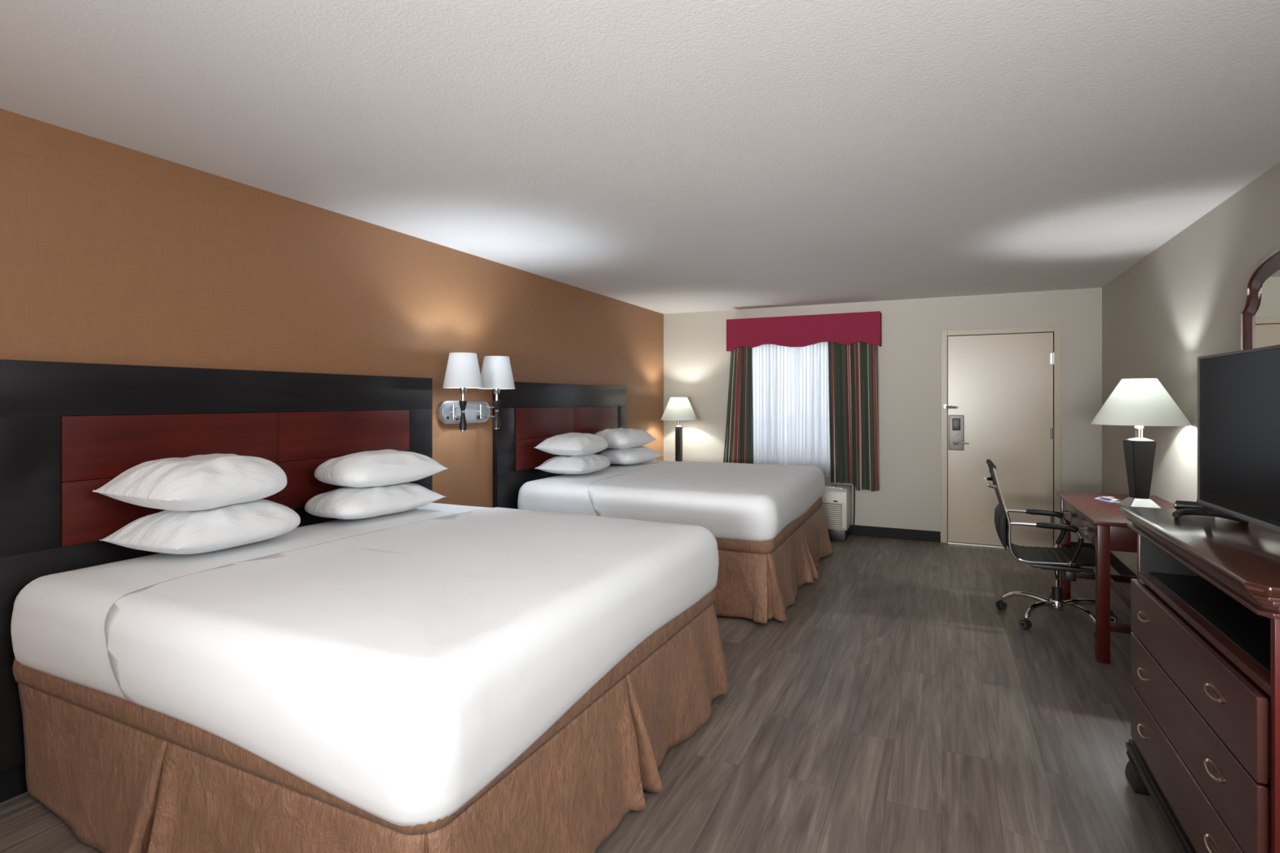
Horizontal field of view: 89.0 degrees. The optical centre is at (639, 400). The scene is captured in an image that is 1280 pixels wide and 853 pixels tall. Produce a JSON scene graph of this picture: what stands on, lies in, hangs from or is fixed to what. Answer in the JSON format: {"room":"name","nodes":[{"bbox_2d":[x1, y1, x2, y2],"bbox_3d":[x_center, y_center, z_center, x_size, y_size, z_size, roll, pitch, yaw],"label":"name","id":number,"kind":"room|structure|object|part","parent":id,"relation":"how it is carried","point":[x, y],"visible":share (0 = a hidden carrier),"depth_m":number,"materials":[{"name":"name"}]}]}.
{"room":"hotel room","nodes":[
{"label":"hotel room","id":0,"kind":"room"},
{"bbox_2d":[0,108,663,507],"bbox_3d":[-2.315,0.192,2.304,0.140,2.436,12.310,0,0,25],"label":"wall","id":1,"kind":"structure","parent":0,"point":[111,253],"depth_m":3.17,"materials":[{"name":"orange paint"}]},
{"bbox_2d":[0,763,27,803],"bbox_3d":[-2.249,1.357,2.266,0.012,0.105,12.017,0,0,25],"label":"baseboard","id":2,"kind":"structure","parent":1,"relation":"attached to","point":[12,781],"depth_m":2.31,"materials":[{"name":"black plastic"}]},
{"bbox_2d":[436,352,515,431],"bbox_3d":[-1.081,-0.050,4.325,0.396,0.491,0.710,0,0,25],"label":"wall sconce","id":3,"kind":"object","parent":1,"relation":"attached to","point":[462,371],"visible":1,"depth_m":4.29,"materials":[{"name":"silver metal"}]},
{"bbox_3d":[-1.178,0.077,4.218,0.027,0.095,0.304,0,0,-30],"label":"arm","id":4,"kind":"part","parent":3,"relation":"part of","materials":[{"name":"silver metal"}]},
{"bbox_3d":[-1.110,-0.186,4.082,0.244,0.217,0.244,0,0,25],"label":"lamp shade","id":5,"kind":"part","parent":3,"relation":"part of","materials":[{"name":"white fabric"}]},
{"bbox_2d":[459,387,466,400],"bbox_3d":[-1.110,-0.060,4.082,0.042,0.120,0.042,0,0,25],"label":"socket","id":6,"kind":"object","parent":3,"relation":"attached to","point":[462,390],"depth_m":4.07,"materials":[{"name":"silver metal"}]},
{"bbox_3d":[-1.207,0.080,4.485,0.031,0.156,0.526,0,0,25],"label":"plate","id":7,"kind":"part","parent":3,"relation":"part of","materials":[{"name":"silver metal"}]},
{"bbox_3d":[-1.191,0.080,4.478,0.004,0.125,0.489,0,0,25],"label":"plate","id":8,"kind":"part","parent":3,"relation":"part of","materials":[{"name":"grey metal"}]},
{"bbox_3d":[-1.049,0.077,4.498,0.027,0.095,0.272,0,0,-41],"label":"arm","id":9,"kind":"part","parent":3,"relation":"part of","materials":[{"name":"silver metal"}]},
{"bbox_2d":[493,388,499,400],"bbox_3d":[-0.967,-0.060,4.390,0.042,0.120,0.042,0,0,25],"label":"socket","id":10,"kind":"object","parent":3,"relation":"attached to","point":[496,391],"depth_m":4.38,"materials":[{"name":"silver metal"}]},
{"bbox_3d":[-0.967,-0.186,4.390,0.244,0.217,0.244,0,0,25],"label":"lamp shade","id":11,"kind":"part","parent":3,"relation":"part of","materials":[{"name":"white fabric"}]},
{"bbox_2d":[0,534,1180,852],"bbox_3d":[-0.294,1.460,1.366,4.597,0.100,12.310,0,0,25],"label":"floor","id":12,"kind":"structure","parent":0,"point":[894,707],"depth_m":2.74,"materials":[{"name":"grey wood"}]},
{"bbox_2d":[0,359,432,773],"bbox_3d":[-1.797,0.634,3.191,0.051,1.552,2.155,0,0,25],"label":"headboard","id":13,"kind":"object","parent":12,"relation":"on","point":[52,521],"visible":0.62,"depth_m":2.59,"materials":[{"name":"laminate"}]},
{"bbox_3d":[-1.794,0.300,3.199,0.051,0.483,1.726,0,0,25],"label":"inset panel","id":14,"kind":"part","parent":13,"relation":"part of","materials":[{"name":"red wood"}]},
{"bbox_2d":[10,502,729,852],"bbox_3d":[-0.858,0.998,2.673,2.014,0.825,2.156,0,0,26],"label":"bed","id":15,"kind":"object","parent":12,"relation":"on","point":[432,677],"visible":0.98,"depth_m":1.90,"materials":[{"name":"white fabric"}]},
{"bbox_2d":[99,499,300,554],"bbox_3d":[-1.712,0.495,2.619,0.411,0.188,0.589,0,0,21],"label":"pillow","id":16,"kind":"object","parent":15,"relation":"on","point":[166,531],"visible":0.93,"depth_m":2.44,"materials":[{"name":"white fabric"}]},
{"bbox_2d":[92,453,287,511],"bbox_3d":[-1.742,0.324,2.600,0.411,0.206,0.550,0,0,19],"label":"pillow","id":17,"kind":"object","parent":16,"relation":"on","point":[198,482],"visible":1,"depth_m":2.44,"materials":[{"name":"white fabric"}]},
{"bbox_3d":[-0.888,0.776,2.714,1.925,0.372,2.004,0,0,26],"label":"mattress","id":18,"kind":"part","parent":15,"relation":"part of","materials":[{"name":"white fabric"}]},
{"bbox_2d":[304,482,445,519],"bbox_3d":[-1.377,0.510,3.374,0.392,0.159,0.628,0,0,27],"label":"pillow","id":19,"kind":"object","parent":15,"relation":"on","point":[344,502],"visible":0.91,"depth_m":3.18,"materials":[{"name":"white fabric"}]},
{"bbox_2d":[314,448,448,487],"bbox_3d":[-1.365,0.351,3.412,0.392,0.177,0.589,1,1,28],"label":"pillow","id":20,"kind":"object","parent":19,"relation":"on","point":[387,467],"visible":1,"depth_m":3.23,"materials":[{"name":"white fabric"}]},
{"bbox_2d":[492,382,626,509],"bbox_3d":[-0.610,0.634,5.749,0.051,1.552,2.145,0,0,25],"label":"headboard","id":21,"kind":"object","parent":12,"relation":"on","point":[553,411],"visible":0.44,"depth_m":5.22,"materials":[{"name":"laminate"}]},
{"bbox_3d":[-0.606,0.300,5.756,0.051,0.483,1.716,0,0,25],"label":"inset panel","id":22,"kind":"part","parent":21,"relation":"part of","materials":[{"name":"red leather"}]},
{"bbox_2d":[517,460,833,623],"bbox_3d":[0.437,0.998,5.450,2.055,0.824,2.318,0,0,24],"label":"bed","id":23,"kind":"object","parent":12,"relation":"on","point":[767,523],"visible":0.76,"depth_m":4.50,"materials":[{"name":"white fabric"}]},
{"bbox_2d":[534,453,610,474],"bbox_3d":[-0.511,0.510,5.264,0.411,0.162,0.628,0,0,22],"label":"pillow","id":24,"kind":"object","parent":23,"relation":"on","point":[562,464],"visible":0.94,"depth_m":5.04,"materials":[{"name":"white fabric"}]},
{"bbox_2d":[533,432,608,456],"bbox_3d":[-0.524,0.353,5.259,0.411,0.178,0.608,1,0,21],"label":"pillow","id":25,"kind":"object","parent":24,"relation":"on","point":[571,444],"visible":1,"depth_m":5.05,"materials":[{"name":"white fabric"}]},
{"bbox_3d":[0.389,0.751,5.459,1.960,0.322,2.169,0,0,24],"label":"mattress","id":26,"kind":"part","parent":23,"relation":"part of","materials":[{"name":"white fabric"}]},
{"bbox_2d":[599,446,663,464],"bbox_3d":[-0.105,0.507,6.091,0.411,0.165,0.648,0,0,28],"label":"pillow","id":27,"kind":"object","parent":23,"relation":"on","point":[633,455],"visible":0.8,"depth_m":5.87,"materials":[{"name":"white fabric"}]},
{"bbox_2d":[595,427,656,448],"bbox_3d":[-0.166,0.351,6.031,0.411,0.184,0.648,1,1,27],"label":"pillow","id":28,"kind":"object","parent":27,"relation":"on","point":[620,437],"visible":0.81,"depth_m":5.82,"materials":[{"name":"white fabric"}]},
{"bbox_2d":[660,397,697,461],"bbox_3d":[0.437,0.688,7.294,0.410,1.445,0.410,0,0,25],"label":"table lamp","id":29,"kind":"object","parent":12,"relation":"on","point":[678,409],"visible":0.72,"depth_m":7.20,"materials":[{"name":"silver metal"}]},
{"bbox_3d":[0.437,0.092,7.294,0.410,0.255,0.410,0,0,25],"label":"lamp shade","id":30,"kind":"part","parent":29,"relation":"part of","materials":[{"name":"beige fabric"}]},
{"bbox_2d":[821,484,854,542],"bbox_3d":[1.654,1.110,6.836,1.104,0.600,0.445,0,0,25],"label":"air conditioner","id":31,"kind":"object","parent":12,"relation":"on","point":[836,506],"visible":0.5,"depth_m":6.49,"materials":[{"name":"beige plastic"}]},
{"bbox_2d":[825,484,844,488],"bbox_3d":[1.621,0.879,6.800,0.975,0.010,0.160,0,0,25],"label":"grille","id":32,"kind":"object","parent":31,"relation":"attached to","point":[828,486],"depth_m":6.58,"materials":[{"name":"silver metal"}]},
{"bbox_3d":[2.219,1.107,6.789,0.060,0.593,0.017,0,0,-37],"label":"power cord","id":33,"kind":"part","parent":31,"relation":"part of","materials":[{"name":"plastic"}]},
{"bbox_2d":[982,459,1117,637],"bbox_3d":[2.643,0.906,4.209,0.775,1.008,0.671,0,0,25],"label":"office chair","id":34,"kind":"object","parent":12,"relation":"on","point":[1068,560],"visible":0.94,"depth_m":4.10,"materials":[{"name":"black leather"}]},
{"bbox_3d":[2.380,0.698,4.298,0.124,0.543,0.450,0,0,25],"label":"backrest","id":35,"kind":"part","parent":34,"relation":"part of","materials":[{"name":"black leather"}]},
{"bbox_3d":[2.693,0.878,4.440,0.378,0.250,0.026,0,0,25],"label":"armrest","id":36,"kind":"part","parent":34,"relation":"part of","materials":[{"name":"silver metal"}]},
{"bbox_3d":[2.699,0.717,4.412,0.615,0.589,0.024,0,0,25],"label":"rail","id":37,"kind":"part","parent":34,"relation":"part of","materials":[{"name":"silver metal"}]},
{"bbox_3d":[2.498,0.717,3.980,0.615,0.589,0.024,0,0,25],"label":"rail","id":38,"kind":"part","parent":34,"relation":"part of","materials":[{"name":"silver metal"}]},
{"bbox_3d":[2.473,0.878,3.966,0.378,0.250,0.026,0,0,25],"label":"armrest","id":39,"kind":"part","parent":34,"relation":"part of","materials":[{"name":"silver metal"}]},
{"bbox_3d":[2.652,0.988,4.171,0.493,0.047,0.450,0,0,25],"label":"seat","id":40,"kind":"part","parent":34,"relation":"part of","materials":[{"name":"black leather"}]},
{"bbox_3d":[2.580,1.077,4.045,0.018,0.034,0.192,0,0,27],"label":"lever","id":41,"kind":"part","parent":34,"relation":"part of","materials":[{"name":"metal"}]},
{"bbox_2d":[1055,490,1175,663],"bbox_3d":[2.960,1.028,3.946,0.577,0.765,1.290,0,0,25],"label":"writing desk","id":42,"kind":"object","parent":12,"relation":"on","point":[1101,522],"visible":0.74,"depth_m":3.51,"materials":[{"name":"brown wood"}]},
{"bbox_3d":[2.991,1.039,4.577,0.058,0.742,0.058,0,0,25],"label":"leg","id":43,"kind":"part","parent":42,"relation":"part of","materials":[{"name":"brown wood"}]},
{"bbox_3d":[3.036,0.744,4.217,0.427,0.132,0.548,0,0,25],"label":"drawer","id":44,"kind":"part","parent":42,"relation":"part of","materials":[{"name":"brown wood"}]},
{"bbox_3d":[2.802,0.744,3.712,0.427,0.132,0.548,0,0,25],"label":"drawer","id":45,"kind":"part","parent":42,"relation":"part of","materials":[{"name":"brown wood"}]},
{"bbox_3d":[2.498,1.039,3.514,0.058,0.742,0.058,0,0,25],"label":"leg","id":46,"kind":"part","parent":42,"relation":"part of","materials":[{"name":"brown wood"}]},
{"bbox_2d":[1093,496,1121,502],"bbox_3d":[3.032,0.636,4.193,0.110,0.017,0.150,0,0,0],"label":"brochure","id":47,"kind":"object","parent":42,"relation":"on","point":[1101,498],"visible":0.93,"depth_m":4.18,"materials":[{"name":"paper"}]},
{"bbox_2d":[1090,377,1191,508],"bbox_3d":[2.993,0.257,3.902,0.480,0.774,0.480,0,0,13],"label":"table lamp","id":48,"kind":"object","parent":42,"relation":"on","point":[1140,402],"visible":0.95,"depth_m":3.84,"materials":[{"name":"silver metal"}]},
{"bbox_3d":[2.993,0.007,3.902,0.480,0.275,0.480,0,0,13],"label":"lamp shade","id":49,"kind":"part","parent":48,"relation":"part of","materials":[{"name":"beige fabric"}]},
{"bbox_2d":[1120,506,1279,852],"bbox_3d":[1.890,0.905,1.794,0.706,1.010,1.175,0,0,25],"label":"dresser","id":50,"kind":"object","parent":12,"relation":"on","point":[1204,745],"visible":1,"depth_m":1.81,"materials":[{"name":"brown wood"}]},
{"bbox_3d":[2.136,0.891,2.276,0.642,0.838,0.022,0,0,25],"label":"panel","id":51,"kind":"part","parent":50,"relation":"part of","materials":[{"name":"brown wood"}]},
{"bbox_3d":[1.733,1.143,2.244,0.018,0.029,0.108,0,0,25],"label":"handle","id":52,"kind":"part","parent":50,"relation":"part of","materials":[{"name":"gold metal"}]},
{"bbox_3d":[1.733,0.946,2.244,0.018,0.029,0.108,0,0,25],"label":"handle","id":53,"kind":"part","parent":50,"relation":"part of","materials":[{"name":"gold metal"}]},
{"bbox_3d":[1.733,0.748,2.244,0.018,0.029,0.108,0,0,25],"label":"handle","id":54,"kind":"part","parent":50,"relation":"part of","materials":[{"name":"gold metal"}]},
{"bbox_3d":[1.897,1.289,1.790,0.677,0.072,1.159,0,0,25],"label":"moulding","id":55,"kind":"part","parent":50,"relation":"part of","materials":[{"name":"brown wood"}]},
{"bbox_3d":[1.792,1.153,1.849,0.422,0.190,1.071,0,0,25],"label":"drawer","id":56,"kind":"part","parent":50,"relation":"part of","materials":[{"name":"brown wood"}]},
{"bbox_2d":[1173,500,1215,510],"bbox_3d":[2.050,0.381,2.257,0.075,0.035,0.310,0,0,-36],"label":"remote control","id":57,"kind":"object","parent":50,"relation":"on","point":[1178,504],"visible":0.41,"depth_m":2.34,"materials":[{"name":"plastic"}]},
{"bbox_3d":[1.792,0.956,1.849,0.422,0.192,1.071,0,0,25],"label":"drawer","id":58,"kind":"part","parent":50,"relation":"part of","materials":[{"name":"brown wood"}]},
{"bbox_3d":[1.792,0.758,1.849,0.422,0.192,1.071,0,0,25],"label":"drawer","id":59,"kind":"part","parent":50,"relation":"part of","materials":[{"name":"brown wood"}]},
{"bbox_3d":[1.895,0.448,1.791,0.694,0.048,1.161,0,0,25],"label":"cornice","id":60,"kind":"part","parent":50,"relation":"part of","materials":[{"name":"brown wood"}]},
{"bbox_3d":[1.463,1.143,1.664,0.018,0.029,0.108,0,0,25],"label":"handle","id":61,"kind":"part","parent":50,"relation":"part of","materials":[{"name":"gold metal"}]},
{"bbox_3d":[1.463,0.946,1.664,0.018,0.029,0.108,0,0,25],"label":"handle","id":62,"kind":"part","parent":50,"relation":"part of","materials":[{"name":"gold metal"}]},
{"bbox_3d":[1.463,0.748,1.664,0.018,0.029,0.108,0,0,25],"label":"handle","id":63,"kind":"part","parent":50,"relation":"part of","materials":[{"name":"gold metal"}]},
{"bbox_2d":[1172,344,1279,532],"bbox_3d":[1.760,0.125,1.829,0.196,0.551,0.933,0,0,22],"label":"television","id":64,"kind":"object","parent":50,"relation":"on","point":[1238,392],"visible":1,"depth_m":1.97,"materials":[{"name":"plastic"}]},
{"bbox_3d":[1.680,0.891,1.294,0.642,0.838,0.022,0,0,25],"label":"panel","id":65,"kind":"part","parent":50,"relation":"part of","materials":[{"name":"brown wood"}]},
{"bbox_2d":[0,0,1279,314],"bbox_3d":[-0.294,-1.076,1.366,4.597,0.100,12.310,0,0,25],"label":"ceiling","id":66,"kind":"structure","parent":0,"point":[664,157],"depth_m":2.36,"materials":[{"name":"paint"}]},
{"bbox_2d":[663,287,1102,546],"bbox_3d":[2.268,0.192,6.885,4.317,2.436,0.140,0,0,25],"label":"wall","id":67,"kind":"structure","parent":0,"point":[697,360],"depth_m":6.58,"materials":[{"name":"beige paint"}]},
{"bbox_2d":[726,311,881,351],"bbox_3d":[1.721,-0.720,6.950,1.600,0.350,0.198,0,0,25],"label":"valance","id":68,"kind":"object","parent":67,"relation":"attached to","point":[846,328],"visible":0.96,"depth_m":6.83,"materials":[{"name":"red fabric"}]},
{"bbox_2d":[723,346,753,463],"bbox_3d":[1.079,0.140,7.217,0.366,1.540,0.071,0,0,29],"label":"curtain","id":69,"kind":"object","parent":68,"relation":"hanging from","point":[739,437],"visible":0.82,"depth_m":7.20,"materials":[{"name":"multicoloured fabric"}]},
{"bbox_2d":[751,342,830,477],"bbox_3d":[1.621,0.085,7.054,1.024,1.450,0.082,0,0,25],"label":"sheer curtain","id":70,"kind":"object","parent":68,"relation":"hanging from","point":[791,411],"visible":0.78,"depth_m":7.04,"materials":[{"name":"white fabric"}]},
{"bbox_2d":[827,342,879,491],"bbox_3d":[2.197,0.149,6.713,0.505,1.558,0.079,0,0,25],"label":"curtain","id":71,"kind":"object","parent":68,"relation":"hanging from","point":[853,403],"visible":0.91,"depth_m":6.71,"materials":[{"name":"multicoloured fabric"}]},
{"bbox_3d":[2.443,-0.725,6.628,0.020,0.340,0.176,0,0,25],"label":"panel","id":72,"kind":"part","parent":68,"relation":"part of","materials":[{"name":"red fabric"}]},
{"bbox_2d":[849,524,1095,552],"bbox_3d":[2.236,1.357,6.816,4.317,0.105,0.012,0,0,25],"label":"baseboard","id":73,"kind":"structure","parent":67,"relation":"attached to","point":[865,531],"depth_m":6.61,"materials":[{"name":"black plastic"}]},
{"bbox_2d":[946,539,1008,548],"bbox_3d":[3.462,1.404,6.282,0.900,0.012,0.150,0,0,25],"label":"threshold","id":74,"kind":"object","parent":67,"relation":"attached to","point":[948,542],"depth_m":6.30,"materials":[{"name":"silver metal"}]},
{"bbox_2d":[942,332,1054,546],"bbox_3d":[3.432,0.381,6.242,0.949,2.030,0.127,0,0,25],"label":"door","id":75,"kind":"structure","parent":67,"relation":"in","point":[1000,406],"depth_m":6.25,"materials":[{"name":"cream paint"},{"name":"brushed nickel"}]},
{"bbox_3d":[3.109,0.318,6.399,0.138,0.345,0.022,0,0,25],"label":"lock plate","id":76,"kind":"part","parent":75,"relation":"part of","materials":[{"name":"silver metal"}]},
{"bbox_3d":[3.128,0.415,6.345,0.140,0.048,0.058,0,0,25],"label":"lever handle","id":77,"kind":"part","parent":75,"relation":"part of","materials":[{"name":"silver metal"}]},
{"bbox_2d":[941,325,1061,546],"bbox_3d":[3.468,0.357,6.296,1.010,2.105,0.118,0,0,25],"label":"trim","id":78,"kind":"structure","parent":67,"relation":"attached to","point":[1056,329],"depth_m":6.18,"materials":[{"name":"beige paint"}]},
{"bbox_2d":[1102,161,1279,575],"bbox_3d":[1.728,0.192,0.427,0.140,2.436,12.310,0,0,25],"label":"wall","id":79,"kind":"structure","parent":0,"point":[1184,301],"depth_m":3.96,"materials":[{"name":"beige paint"}]},
{"bbox_2d":[1110,551,1137,584],"bbox_3d":[1.656,1.357,0.454,0.012,0.105,12.017,0,0,25],"label":"baseboard","id":80,"kind":"structure","parent":79,"relation":"attached to","point":[1115,562],"depth_m":5.26,"materials":[{"name":"black plastic"}]},
{"bbox_2d":[1240,245,1279,350],"bbox_3d":[2.649,-0.172,2.629,0.041,0.965,1.000,0,0,25],"label":"wall mirror","id":81,"kind":"object","parent":79,"relation":"attached to","point":[1260,315],"visible":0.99,"depth_m":2.90,"materials":[{"name":"brown wood"}]},
{"bbox_2d":[1253,269,1279,348],"bbox_3d":[2.659,-0.168,2.624,0.012,0.795,0.830,0,0,25],"label":"mirror glass","id":82,"kind":"object","parent":81,"relation":"attached to","point":[1266,282],"depth_m":2.88,"materials":[{"name":"mirror"}]}
]}

